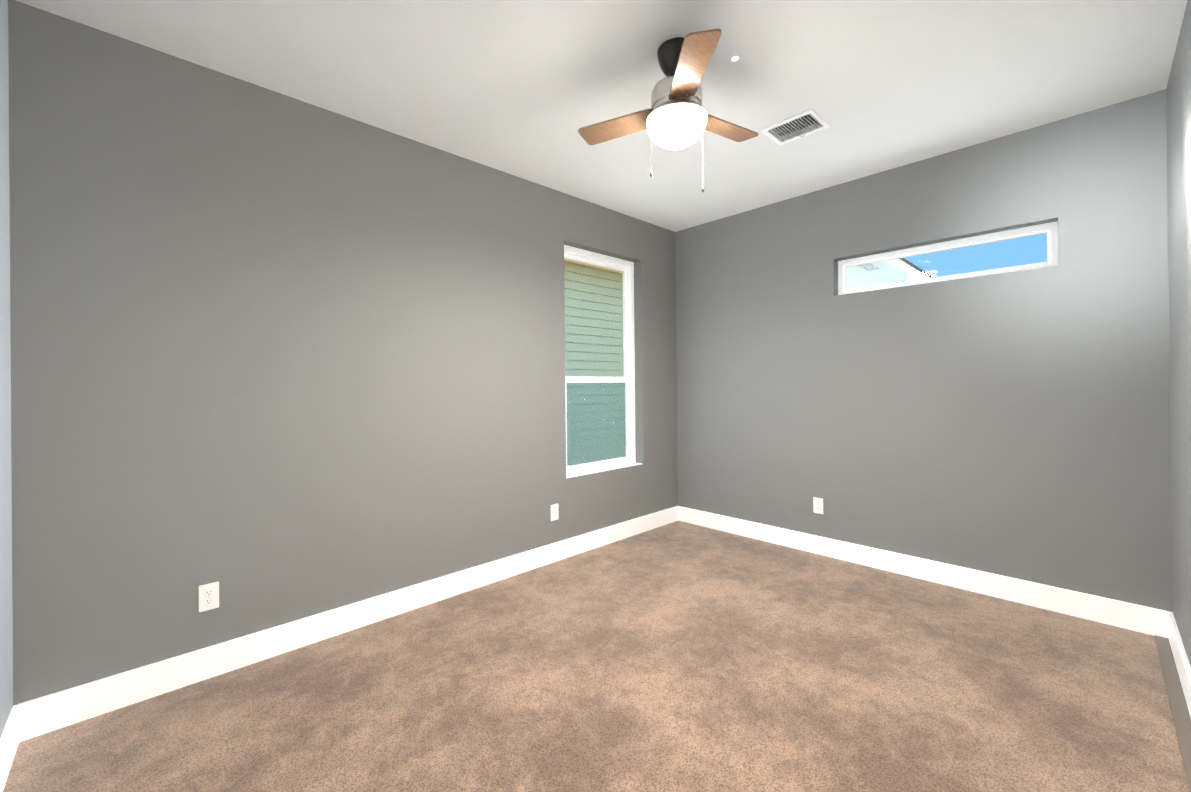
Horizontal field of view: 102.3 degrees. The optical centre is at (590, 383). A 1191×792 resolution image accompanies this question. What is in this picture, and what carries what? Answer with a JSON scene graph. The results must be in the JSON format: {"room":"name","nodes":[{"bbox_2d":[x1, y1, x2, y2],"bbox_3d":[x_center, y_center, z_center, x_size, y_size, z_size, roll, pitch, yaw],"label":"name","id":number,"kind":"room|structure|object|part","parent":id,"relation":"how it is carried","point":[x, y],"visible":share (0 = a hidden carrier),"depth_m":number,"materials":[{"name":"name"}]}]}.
{"room":"empty bedroom","nodes":[
{"label":"empty bedroom","id":0,"kind":"room"},
{"bbox_2d":[0,0,12,737],"bbox_3d":[-1.157,-0.064,0.625,0.150,2.743,3.002,0,0,-43],"label":"wall","id":1,"kind":"structure","parent":0,"point":[6,658],"depth_m":1.69,"materials":[{"name":"grey paint"}]},
{"bbox_2d":[0,706,18,791],"bbox_3d":[-1.084,1.239,0.679,0.015,0.136,2.972,0,0,-43],"label":"baseboard","id":2,"kind":"structure","parent":1,"relation":"attached to","point":[9,740],"depth_m":1.63,"materials":[{"name":"white wood"}]},
{"bbox_2d":[8,0,677,704],"bbox_3d":[-0.707,-0.063,3.221,4.374,2.743,0.150,0,0,-43],"label":"wall","id":3,"kind":"structure","parent":0,"point":[278,358],"depth_m":2.29,"materials":[{"name":"grey paint"}]},
{"bbox_2d":[199,582,218,611],"bbox_3d":[-1.710,0.956,2.151,0.072,0.117,0.008,0,0,-43],"label":"outlet","id":4,"kind":"object","parent":3,"relation":"attached to","point":[209,596],"visible":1,"depth_m":2.15,"materials":[{"name":"white plastic"}]},
{"bbox_2d":[13,506,677,741],"bbox_3d":[-0.638,1.240,3.159,4.074,0.136,0.015,0,0,-43],"label":"baseboard","id":5,"kind":"structure","parent":3,"relation":"attached to","point":[39,716],"depth_m":2.33,"materials":[{"name":"white wood"}]},
{"bbox_2d":[551,503,558,520],"bbox_3d":[-0.260,0.945,3.524,0.072,0.117,0.008,0,0,-43],"label":"outlet","id":6,"kind":"object","parent":3,"relation":"attached to","point":[554,511],"visible":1,"depth_m":3.52,"materials":[{"name":"white plastic"}]},
{"bbox_2d":[564,245,642,477],"bbox_3d":[0.085,-0.187,3.972,0.893,1.797,0.144,0,0,-43],"label":"window","id":7,"kind":"structure","parent":3,"relation":"in","point":[625,267],"depth_m":4.14,"materials":[{"name":"white"}]},
{"bbox_2d":[3,521,1189,791],"bbox_3d":[0.390,1.355,2.075,4.374,0.120,3.302,0,0,-43],"label":"floor","id":8,"kind":"structure","parent":0,"point":[679,657],"depth_m":1.97,"materials":[{"name":"carpet"}]},
{"bbox_2d":[1155,635,1190,791],"bbox_3d":[1.925,1.278,1.514,2.585,0.004,0.045,0,0,-43],"label":"transition strip","id":9,"kind":"object","parent":8,"relation":"on","point":[1180,711],"visible":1,"depth_m":1.92,"materials":[{"name":"brown"}]},
{"bbox_2d":[16,0,1187,231],"bbox_3d":[0.363,-1.507,2.080,4.374,0.120,3.302,0,0,-43],"label":"ceiling","id":10,"kind":"structure","parent":0,"point":[524,88],"depth_m":2.22,"materials":[{"name":"white paint"}]},
{"bbox_2d":[578,29,757,191],"bbox_3d":[0.390,-1.138,2.147,0.814,0.619,0.835,0,0,-43],"label":"ceiling fan","id":11,"kind":"object","parent":10,"relation":"hanging from","point":[676,116],"visible":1,"depth_m":2.01,"materials":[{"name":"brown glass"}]},
{"bbox_3d":[0.375,-1.085,2.079,0.258,0.108,0.258,0,0,-43],"label":"globe","id":12,"kind":"part","parent":11,"relation":"part of","materials":[{"name":"white glass"}]},
{"bbox_2d":[760,109,829,145],"bbox_3d":[1.163,-1.505,2.726,0.256,0.128,0.291,0,0,-43],"label":"ceiling vent","id":13,"kind":"object","parent":10,"relation":"in","point":[799,126],"visible":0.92,"depth_m":2.73,"materials":[{"name":"white metal"}]},
{"bbox_2d":[675,89,1172,611],"bbox_3d":[1.910,-0.088,3.530,0.150,2.743,3.002,0,0,-43],"label":"wall","id":14,"kind":"structure","parent":0,"point":[1015,425],"depth_m":2.99,"materials":[{"name":"grey paint"}]},
{"bbox_2d":[813,497,822,513],"bbox_3d":[1.722,0.921,3.621,0.008,0.117,0.072,0,0,-43],"label":"outlet","id":15,"kind":"object","parent":14,"relation":"attached to","point":[817,505],"visible":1,"depth_m":3.62,"materials":[{"name":"white plastic"}]},
{"bbox_2d":[678,506,1167,637],"bbox_3d":[1.862,1.216,3.471,0.015,0.136,2.972,0,0,-43],"label":"baseboard","id":16,"kind":"structure","parent":14,"relation":"attached to","point":[1132,616],"depth_m":2.99,"materials":[{"name":"white wood"}]},
{"bbox_2d":[838,221,1058,294],"bbox_3d":[2.288,-0.790,3.186,0.058,0.273,1.187,0,0,-43],"label":"transom window","id":17,"kind":"structure","parent":14,"relation":"in","point":[1050,229],"depth_m":3.08,"materials":[{"name":"white plastic"}]},
{"bbox_2d":[1166,0,1190,666],"bbox_3d":[1.460,-0.088,0.934,4.374,2.743,0.150,0,0,-43],"label":"wall","id":18,"kind":"structure","parent":0,"point":[1178,97],"depth_m":2.06,"materials":[{"name":"grey paint"}]},
{"bbox_2d":[1168,611,1190,716],"bbox_3d":[1.416,1.216,0.991,4.074,0.136,0.015,0,0,-43],"label":"baseboard","id":19,"kind":"structure","parent":18,"relation":"attached to","point":[1180,656],"depth_m":2.06,"materials":[{"name":"white wood"}]},
{"label":"outside","id":20,"kind":"structure","parent":0,"visible":0},
{"bbox_3d":[1.033,1.908,11.633,70.000,0.100,70.000,0,0,-43],"label":"lawn","id":21,"kind":"structure","parent":20,"visible":0},
{"bbox_2d":[564,260,625,465],"bbox_3d":[-3.805,-0.325,9.814,18.500,4.450,6.022,0,0,-43],"label":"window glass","id":22,"kind":"object","parent":21,"relation":"on","point":[574,325],"depth_m":9.36,"materials":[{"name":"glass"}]},
{"bbox_2d":[564,258,621,272],"bbox_3d":[-2.655,-3.180,8.577,19.300,1.874,3.679,0,0,-43],"label":"roof eave","id":23,"kind":"object","parent":22,"relation":"on","point":[592,265],"depth_m":9.28,"materials":[{"name":"brown"}]},
{"bbox_3d":[7.419,-0.125,13.600,13.400,3.850,1.600,0,0,-43],"label":"wall","id":24,"kind":"structure","parent":0,"visible":0},
{"bbox_2d":[847,258,932,288],"bbox_3d":[7.806,-2.952,13.168,14.000,1.834,3.679,0,0,-43],"label":"roof eave","id":25,"kind":"object","parent":24,"relation":"on","point":[903,266],"depth_m":8.98,"materials":[{"name":"white"}]}
]}

